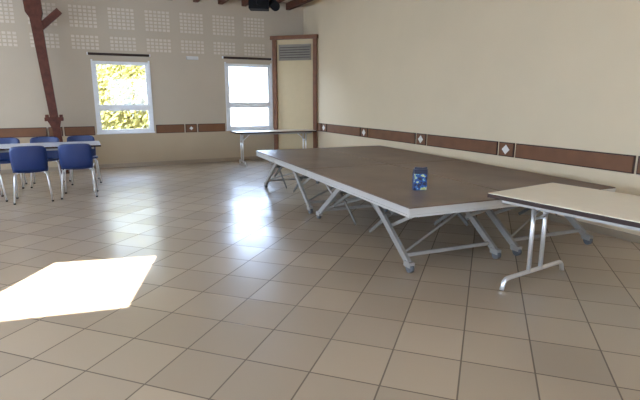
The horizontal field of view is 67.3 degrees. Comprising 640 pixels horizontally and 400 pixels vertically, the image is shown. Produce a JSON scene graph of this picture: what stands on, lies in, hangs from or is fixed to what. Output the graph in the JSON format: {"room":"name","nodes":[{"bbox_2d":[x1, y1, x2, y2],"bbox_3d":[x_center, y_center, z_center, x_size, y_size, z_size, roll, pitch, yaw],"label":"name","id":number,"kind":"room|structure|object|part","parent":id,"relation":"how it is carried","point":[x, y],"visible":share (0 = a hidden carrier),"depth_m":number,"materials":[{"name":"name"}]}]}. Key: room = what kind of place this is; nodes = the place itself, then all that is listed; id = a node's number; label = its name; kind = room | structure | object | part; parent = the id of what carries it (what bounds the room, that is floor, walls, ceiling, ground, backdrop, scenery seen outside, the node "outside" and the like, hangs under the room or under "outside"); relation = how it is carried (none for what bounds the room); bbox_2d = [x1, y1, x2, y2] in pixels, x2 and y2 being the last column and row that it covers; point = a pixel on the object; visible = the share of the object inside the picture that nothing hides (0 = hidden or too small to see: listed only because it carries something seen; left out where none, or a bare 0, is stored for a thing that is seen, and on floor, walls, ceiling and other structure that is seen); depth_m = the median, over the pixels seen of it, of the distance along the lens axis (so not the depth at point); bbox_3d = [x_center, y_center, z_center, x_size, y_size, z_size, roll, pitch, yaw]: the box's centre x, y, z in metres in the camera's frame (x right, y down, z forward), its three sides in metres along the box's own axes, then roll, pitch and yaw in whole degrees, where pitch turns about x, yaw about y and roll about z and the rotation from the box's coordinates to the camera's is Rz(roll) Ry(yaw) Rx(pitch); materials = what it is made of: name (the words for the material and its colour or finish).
{"room":"community hall","nodes":[
{"label":"community hall","id":0,"kind":"room"},
{"bbox_2d":[0,0,303,136],"bbox_3d":[-4.661,-2.529,9.947,9.820,3.740,0.220,-6,13,-25],"label":"wall","id":1,"kind":"structure","parent":0,"point":[184,91],"depth_m":10.07,"materials":[{"name":"white paint"}]},
{"bbox_2d":[0,123,224,137],"bbox_3d":[-5.608,-1.351,9.581,7.568,0.185,0.030,-6,13,-25],"label":"trim","id":2,"kind":"structure","parent":1,"relation":"attached to","point":[216,127],"depth_m":9.91,"materials":[{"name":"wood"}]},
{"bbox_2d":[86,52,149,56],"bbox_3d":[-4.149,-3.006,9.940,1.220,0.054,0.060,-6,13,-25],"label":"roller blind","id":3,"kind":"object","parent":1,"relation":"attached to","point":[88,53],"visible":1,"depth_m":9.91,"materials":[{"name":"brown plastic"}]},
{"bbox_2d":[90,59,154,134],"bbox_3d":[-4.152,-2.167,10.168,1.160,1.520,0.118,-6,13,-25],"label":"window","id":4,"kind":"structure","parent":1,"relation":"in","point":[149,106],"depth_m":10.17,"materials":[{"name":"white plastic"}]},
{"bbox_2d":[0,156,262,173],"bbox_3d":[-5.068,-0.671,10.004,8.800,0.080,0.012,-6,13,-25],"label":"baseboard","id":5,"kind":"structure","parent":1,"relation":"attached to","point":[8,171],"depth_m":10.72,"materials":[{"name":"tile"}]},
{"bbox_2d":[0,0,263,36],"bbox_3d":[-4.076,-3.713,9.861,6.170,0.406,0.012,-6,13,-25],"label":"acoustic panel","id":6,"kind":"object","parent":1,"relation":"attached to","point":[9,1],"depth_m":10.07,"materials":[{"name":"white"}]},
{"bbox_2d":[0,31,264,55],"bbox_3d":[-4.076,-3.232,9.963,6.170,0.262,0.012,-6,13,-25],"label":"acoustic panel","id":7,"kind":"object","parent":1,"relation":"attached to","point":[3,32],"depth_m":10.05,"materials":[{"name":"white"}]},
{"bbox_2d":[0,131,273,169],"bbox_3d":[-5.070,-1.014,9.935,8.800,0.620,0.006,-6,13,-25],"label":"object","id":8,"kind":"structure","parent":1,"relation":"attached to","point":[152,147],"depth_m":10.76,"materials":[{"name":"beige paint"}]},
{"bbox_2d":[186,56,197,59],"bbox_3d":[-2.813,-3.125,10.589,0.260,0.070,0.050,-6,13,-25],"label":"emergency light","id":9,"kind":"object","parent":1,"relation":"attached to","point":[187,57],"visible":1,"depth_m":10.56,"materials":[{"name":"white plastic"}]},
{"bbox_2d":[218,0,228,4],"bbox_3d":[0.803,-3.133,4.601,0.100,0.150,13.750,-6,13,-25],"label":"ceiling beam","id":10,"kind":"structure","parent":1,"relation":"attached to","point":[221,2],"depth_m":10.45,"materials":[{"name":"brown wood"}]},
{"bbox_2d":[241,0,247,6],"bbox_3d":[1.288,-3.182,4.833,0.100,0.150,13.750,-6,13,-25],"label":"ceiling beam","id":11,"kind":"structure","parent":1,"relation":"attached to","point":[243,2],"depth_m":10.71,"materials":[{"name":"brown wood"}]},
{"bbox_2d":[222,56,271,59],"bbox_3d":[-1.674,-3.275,11.118,1.190,0.054,0.060,-6,13,-25],"label":"roller blind","id":12,"kind":"object","parent":1,"relation":"attached to","point":[224,57],"visible":1,"depth_m":11.09,"materials":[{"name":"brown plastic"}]},
{"bbox_2d":[224,62,273,130],"bbox_3d":[-1.671,-2.432,11.350,1.160,1.550,0.118,-6,13,-25],"label":"window","id":13,"kind":"structure","parent":1,"relation":"in","point":[251,104],"depth_m":11.36,"materials":[{"name":"white plastic"}]},
{"bbox_2d":[286,0,312,9],"bbox_3d":[2.258,-3.280,5.296,0.100,0.150,13.750,-6,13,-25],"label":"ceiling beam","id":14,"kind":"structure","parent":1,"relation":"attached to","point":[292,4],"depth_m":10.87,"materials":[{"name":"brown wood"}]},
{"bbox_2d":[277,38,317,149],"bbox_3d":[-0.578,-2.366,11.450,1.123,2.800,0.030,4,13,19],"label":"wall","id":15,"kind":"structure","parent":0,"point":[294,77],"depth_m":11.42,"materials":[{"name":"beige paint"}]},
{"bbox_2d":[270,34,317,149],"bbox_3d":[-0.594,-2.390,11.396,1.163,2.870,0.160,4,13,19],"label":"trim","id":16,"kind":"structure","parent":15,"relation":"attached to","point":[314,37],"depth_m":11.29,"materials":[{"name":"brown wood"}]},
{"bbox_2d":[279,44,310,60],"bbox_3d":[-0.587,-3.436,11.195,0.800,0.360,0.040,4,13,19],"label":"air vent","id":17,"kind":"object","parent":15,"relation":"in","point":[288,52],"visible":1,"depth_m":11.18,"materials":[{"name":"grey metal"}]},
{"bbox_2d":[0,159,639,399],"bbox_3d":[-1.696,0.666,4.157,10.000,0.120,14.150,-6,13,-25],"label":"floor","id":18,"kind":"structure","parent":0,"point":[205,280],"depth_m":3.48,"materials":[{"name":"tile"}]},
{"bbox_2d":[0,170,7,201],"bbox_3d":[-4.832,-0.380,6.875,0.500,0.808,0.500,-9,15,-37],"label":"chair","id":19,"kind":"object","parent":18,"relation":"on","point":[1,182],"visible":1,"depth_m":6.90,"materials":[{"name":"blue plastic"}]},
{"bbox_2d":[0,138,26,188],"bbox_3d":[-5.191,-0.605,7.944,0.500,0.808,0.500,-6,13,-26],"label":"chair","id":20,"kind":"object","parent":18,"relation":"on","point":[4,157],"visible":0.36,"depth_m":8.07,"materials":[{"name":"blue plastic"}]},
{"bbox_3d":[-5.174,-0.638,7.902,0.451,0.044,0.407,-6,13,-26],"label":"seat","id":21,"kind":"part","parent":20,"relation":"part of","materials":[{"name":"blue plastic"}]},
{"bbox_3d":[-5.269,-0.847,8.050,0.453,0.378,0.131,-6,13,-26],"label":"backrest","id":22,"kind":"part","parent":20,"relation":"part of","materials":[{"name":"blue plastic"}]},
{"bbox_2d":[9,146,53,204],"bbox_3d":[-4.167,-0.394,6.942,0.500,0.808,0.500,-7,14,-28],"label":"chair","id":23,"kind":"object","parent":18,"relation":"on","point":[23,159],"visible":1,"depth_m":6.73,"materials":[{"name":"blue plastic"}]},
{"bbox_3d":[-4.266,-0.158,6.745,0.023,0.428,0.178,-1,12,-5],"label":"leg","id":24,"kind":"part","parent":23,"relation":"part of","materials":[{"name":"silver metal"}]},
{"bbox_3d":[-4.427,-0.221,7.040,0.146,0.427,0.025,9,15,35],"label":"leg","id":25,"kind":"part","parent":23,"relation":"part of","materials":[{"name":"silver metal"}]},
{"bbox_3d":[-4.084,-0.573,6.751,0.453,0.378,0.131,-7,14,-28],"label":"backrest","id":26,"kind":"part","parent":23,"relation":"part of","materials":[{"name":"blue plastic"}]},
{"bbox_3d":[-4.186,-0.441,6.967,0.451,0.044,0.407,-7,14,-28],"label":"seat","id":27,"kind":"part","parent":23,"relation":"part of","materials":[{"name":"blue plastic"}]},
{"bbox_3d":[-3.911,-0.199,6.938,0.087,0.428,0.167,-7,14,-28],"label":"leg","id":28,"kind":"part","parent":23,"relation":"part of","materials":[{"name":"silver metal"}]},
{"bbox_2d":[23,0,69,173],"bbox_3d":[-5.148,-2.294,9.174,0.639,3.600,0.240,-6,13,-25],"label":"timber post","id":29,"kind":"object","parent":18,"relation":"on","point":[33,8],"visible":0.77,"depth_m":8.99,"materials":[{"name":"brown wood"}]},
{"bbox_2d":[30,137,64,187],"bbox_3d":[-4.665,-0.656,8.185,0.500,0.808,0.500,-5,13,-23],"label":"chair","id":30,"kind":"object","parent":18,"relation":"on","point":[52,155],"visible":0.39,"depth_m":8.32,"materials":[{"name":"blue plastic"}]},
{"bbox_3d":[-4.735,-0.899,8.294,0.453,0.378,0.131,-5,13,-23],"label":"backrest","id":31,"kind":"part","parent":30,"relation":"part of","materials":[{"name":"blue plastic"}]},
{"bbox_3d":[-4.649,-0.689,8.142,0.451,0.044,0.407,-5,13,-23],"label":"seat","id":32,"kind":"part","parent":30,"relation":"part of","materials":[{"name":"blue plastic"}]},
{"bbox_2d":[0,141,100,190],"bbox_3d":[-4.472,-0.494,7.582,1.900,0.745,0.800,-6,13,-25],"label":"dining table","id":33,"kind":"object","parent":18,"relation":"on","point":[49,146],"visible":0.39,"depth_m":7.58,"materials":[{"name":"white laminate"}]},
{"bbox_3d":[-4.323,-0.747,7.216,1.700,0.030,0.020,-6,13,-25],"label":"rail","id":34,"kind":"part","parent":33,"relation":"part of","materials":[{"name":"grey metal"}]},
{"bbox_2d":[58,144,98,198],"bbox_3d":[-3.664,-0.467,7.291,0.500,0.808,0.500,-5,13,-22],"label":"chair","id":35,"kind":"object","parent":18,"relation":"on","point":[71,156],"visible":1,"depth_m":7.08,"materials":[{"name":"blue plastic"}]},
{"bbox_3d":[-3.792,-0.235,7.107,0.023,0.428,0.178,0,12,1],"label":"leg","id":36,"kind":"part","parent":35,"relation":"part of","materials":[{"name":"silver metal"}]},
{"bbox_3d":[-3.915,-0.301,7.420,0.146,0.427,0.025,11,16,42],"label":"leg","id":37,"kind":"part","parent":35,"relation":"part of","materials":[{"name":"silver metal"}]},
{"bbox_3d":[-3.600,-0.645,7.091,0.453,0.378,0.131,-5,13,-22],"label":"backrest","id":38,"kind":"part","parent":35,"relation":"part of","materials":[{"name":"blue plastic"}]},
{"bbox_3d":[-3.414,-0.266,7.257,0.178,0.428,0.023,11,16,43],"label":"leg","id":39,"kind":"part","parent":35,"relation":"part of","materials":[{"name":"silver metal"}]},
{"bbox_3d":[-3.548,-0.332,7.565,0.024,0.427,0.147,1,12,3],"label":"leg","id":40,"kind":"part","parent":35,"relation":"part of","materials":[{"name":"silver metal"}]},
{"bbox_2d":[67,135,101,184],"bbox_3d":[-4.158,-0.714,8.460,0.500,0.808,0.500,-7,14,-29],"label":"chair","id":41,"kind":"object","parent":18,"relation":"on","point":[80,137],"visible":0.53,"depth_m":8.57,"materials":[{"name":"blue plastic"}]},
{"bbox_3d":[-4.244,-0.955,8.561,0.453,0.378,0.131,-7,14,-29],"label":"backrest","id":42,"kind":"part","parent":41,"relation":"part of","materials":[{"name":"blue plastic"}]},
{"bbox_3d":[-3.898,-0.517,8.445,0.077,0.427,0.137,-7,14,-29],"label":"leg","id":43,"kind":"part","parent":41,"relation":"part of","materials":[{"name":"silver metal"}]},
{"bbox_2d":[230,129,316,166],"bbox_3d":[-1.041,-1.198,10.919,1.840,0.745,0.600,-5,13,-22],"label":"folding table","id":44,"kind":"object","parent":18,"relation":"on","point":[286,131],"visible":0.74,"depth_m":10.65,"materials":[{"name":"beige laminate"}]},
{"bbox_3d":[-1.753,-1.183,10.702,0.031,0.625,0.031,-5,13,-23],"label":"leg","id":45,"kind":"part","parent":44,"relation":"part of","materials":[{"name":"silver metal"}]},
{"bbox_3d":[-1.691,-1.153,10.558,0.031,0.625,0.031,-5,13,-23],"label":"leg","id":46,"kind":"part","parent":44,"relation":"part of","materials":[{"name":"silver metal"}]},
{"bbox_3d":[-0.947,-1.469,10.636,1.640,0.030,0.020,-5,13,-22],"label":"rail","id":47,"kind":"part","parent":44,"relation":"part of","materials":[{"name":"grey metal"}]},
{"bbox_2d":[256,148,385,213],"bbox_3d":[-0.081,-0.352,7.222,1.175,0.605,2.310,-5,13,-22],"label":"stage platform","id":48,"kind":"object","parent":18,"relation":"on","point":[296,160],"visible":0.7,"depth_m":6.80,"materials":[{"name":"wood"}]},
{"bbox_3d":[-0.764,-0.447,7.637,0.034,0.517,0.712,-5,13,-22],"label":"leg","id":49,"kind":"part","parent":48,"relation":"part of","materials":[{"name":"grey metal"}]},
{"bbox_3d":[-0.081,-0.601,7.169,1.175,0.072,2.310,-5,13,-22],"label":"deck frame","id":50,"kind":"part","parent":48,"relation":"part of","materials":[{"name":"metal"}]},
{"bbox_3d":[-0.614,-0.435,7.471,0.012,0.431,0.597,-5,13,-22],"label":"scissor arm","id":51,"kind":"part","parent":48,"relation":"part of","materials":[{"name":"metal"}]},
{"bbox_3d":[-0.262,-0.197,6.453,0.034,0.517,0.712,-5,13,-22],"label":"leg","id":52,"kind":"part","parent":48,"relation":"part of","materials":[{"name":"grey metal"}]},
{"bbox_2d":[324,145,459,163],"bbox_3d":[1.011,-0.445,7.665,1.175,0.605,2.310,-5,13,-22],"label":"stage platform","id":53,"kind":"object","parent":18,"relation":"on","point":[384,154],"visible":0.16,"depth_m":7.41,"materials":[{"name":"wood"}]},
{"bbox_2d":[305,164,515,272],"bbox_3d":[0.806,0.091,5.127,1.175,0.605,2.310,-5,13,-22],"label":"stage platform","id":54,"kind":"object","parent":18,"relation":"on","point":[386,187],"visible":0.95,"depth_m":4.51,"materials":[{"name":"brown wood"}]},
{"bbox_3d":[0.124,-0.005,5.542,0.034,0.517,0.712,-5,13,-22],"label":"leg","id":55,"kind":"part","parent":54,"relation":"part of","materials":[{"name":"grey metal"}]},
{"bbox_3d":[0.273,0.007,5.375,0.012,0.431,0.597,-5,13,-22],"label":"scissor arm","id":56,"kind":"part","parent":54,"relation":"part of","materials":[{"name":"metal"}]},
{"bbox_3d":[0.614,0.177,4.571,0.012,0.431,0.597,-5,13,-22],"label":"scissor arm","id":57,"kind":"part","parent":54,"relation":"part of","materials":[{"name":"metal"}]},
{"bbox_3d":[0.625,0.245,4.358,0.034,0.517,0.712,-5,13,-22],"label":"leg","id":58,"kind":"part","parent":54,"relation":"part of","materials":[{"name":"grey metal"}]},
{"bbox_3d":[0.806,-0.158,5.074,1.175,0.072,2.310,-5,13,-22],"label":"deck frame","id":59,"kind":"part","parent":54,"relation":"part of","materials":[{"name":"metal"}]},
{"bbox_2d":[412,167,427,189],"bbox_3d":[0.938,-0.202,4.519,0.134,0.217,0.072,-1,12,-4],"label":"snack packet","id":60,"kind":"object","parent":54,"relation":"on","point":[419,181],"visible":1,"depth_m":4.49,"materials":[{"name":"blue plastic"}]},
{"bbox_3d":[1.339,0.115,4.865,0.012,0.431,0.597,-5,13,-22],"label":"scissor arm","id":61,"kind":"part","parent":54,"relation":"part of","materials":[{"name":"metal"}]},
{"bbox_3d":[1.489,0.171,4.708,0.034,0.517,0.712,-5,13,-22],"label":"leg","id":62,"kind":"part","parent":54,"relation":"part of","materials":[{"name":"grey metal"}]},
{"bbox_2d":[390,160,615,255],"bbox_3d":[1.899,-0.003,5.570,1.175,0.605,2.310,-5,13,-22],"label":"stage platform","id":63,"kind":"object","parent":18,"relation":"on","point":[498,178],"visible":0.41,"depth_m":5.09,"materials":[{"name":"wood"}]},
{"bbox_3d":[1.718,0.152,4.801,0.034,0.517,0.712,-5,13,-22],"label":"leg","id":64,"kind":"part","parent":63,"relation":"part of","materials":[{"name":"grey metal"}]},
{"bbox_3d":[2.432,0.021,5.309,0.012,0.431,0.597,-5,13,-22],"label":"scissor arm","id":65,"kind":"part","parent":63,"relation":"part of","materials":[{"name":"metal"}]},
{"bbox_3d":[2.582,0.078,5.152,0.034,0.517,0.712,-5,13,-22],"label":"leg","id":66,"kind":"part","parent":63,"relation":"part of","materials":[{"name":"grey metal"}]},
{"bbox_3d":[1.899,-0.252,5.517,1.175,0.072,2.310,-5,13,-22],"label":"deck frame","id":67,"kind":"part","parent":63,"relation":"part of","materials":[{"name":"metal"}]},
{"bbox_2d":[487,183,639,290],"bbox_3d":[2.146,0.419,3.257,0.860,0.746,1.830,-8,14,-32],"label":"folding table","id":68,"kind":"object","parent":18,"relation":"on","point":[617,209],"visible":1,"depth_m":3.52,"materials":[{"name":"beige laminate"}]},
{"bbox_3d":[1.678,0.271,3.811,0.035,0.625,0.035,-8,14,-32],"label":"leg","id":69,"kind":"part","parent":68,"relation":"part of","materials":[{"name":"silver metal"}]},
{"bbox_3d":[1.812,0.253,3.896,0.035,0.625,0.035,-8,14,-32],"label":"leg","id":70,"kind":"part","parent":68,"relation":"part of","materials":[{"name":"silver metal"}]},
{"bbox_3d":[1.836,0.145,2.993,0.020,0.030,1.630,-8,14,-32],"label":"rail","id":71,"kind":"part","parent":68,"relation":"part of","materials":[{"name":"grey metal"}]},
{"bbox_2d":[303,0,639,235],"bbox_3d":[2.717,-1.667,5.865,0.220,3.740,13.750,-6,13,-25],"label":"wall","id":72,"kind":"structure","parent":0,"point":[550,73],"depth_m":6.49,"materials":[{"name":"beige paint"}]},
{"bbox_2d":[317,123,639,174],"bbox_3d":[2.778,-0.528,5.687,0.030,0.185,12.938,-6,13,-25],"label":"trim","id":73,"kind":"structure","parent":72,"relation":"attached to","point":[624,163],"depth_m":6.30,"materials":[{"name":"wood"}]},
{"bbox_2d":[503,206,639,243],"bbox_3d":[2.777,0.203,5.864,0.012,0.080,13.000,-6,13,-25],"label":"baseboard","id":74,"kind":"structure","parent":72,"relation":"attached to","point":[590,227],"depth_m":5.33,"materials":[{"name":"tile"}]},
{"label":"outside","id":75,"kind":"structure","parent":0,"visible":0},
{"bbox_3d":[-9.609,-3.295,24.081,60.000,0.100,29.000,-6,13,-25],"label":"ground","id":76,"kind":"structure","parent":75,"visible":0},
{"bbox_2d":[96,64,148,129],"bbox_3d":[-6.338,-3.578,15.631,3.918,3.954,2.546,-6,13,-25],"label":"tree","id":77,"kind":"object","parent":76,"relation":"on","point":[126,84],"visible":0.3,"depth_m":14.90,"materials":[{"name":"green plant"}]},
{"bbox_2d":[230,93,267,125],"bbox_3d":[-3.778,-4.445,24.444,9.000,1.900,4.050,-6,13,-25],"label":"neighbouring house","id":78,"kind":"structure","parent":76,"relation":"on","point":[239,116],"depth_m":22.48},
{"label":"ceiling","id":79,"kind":"structure","parent":0,"visible":0},
{"bbox_2d":[248,0,279,10],"bbox_3d":[-1.050,-3.764,8.887,0.574,0.546,0.364,-3,12,-14],"label":"ceiling projector","id":80,"kind":"object","parent":79,"relation":"hanging from","point":[253,5],"visible":1,"depth_m":8.81,"materials":[{"name":"black plastic"}]}
]}

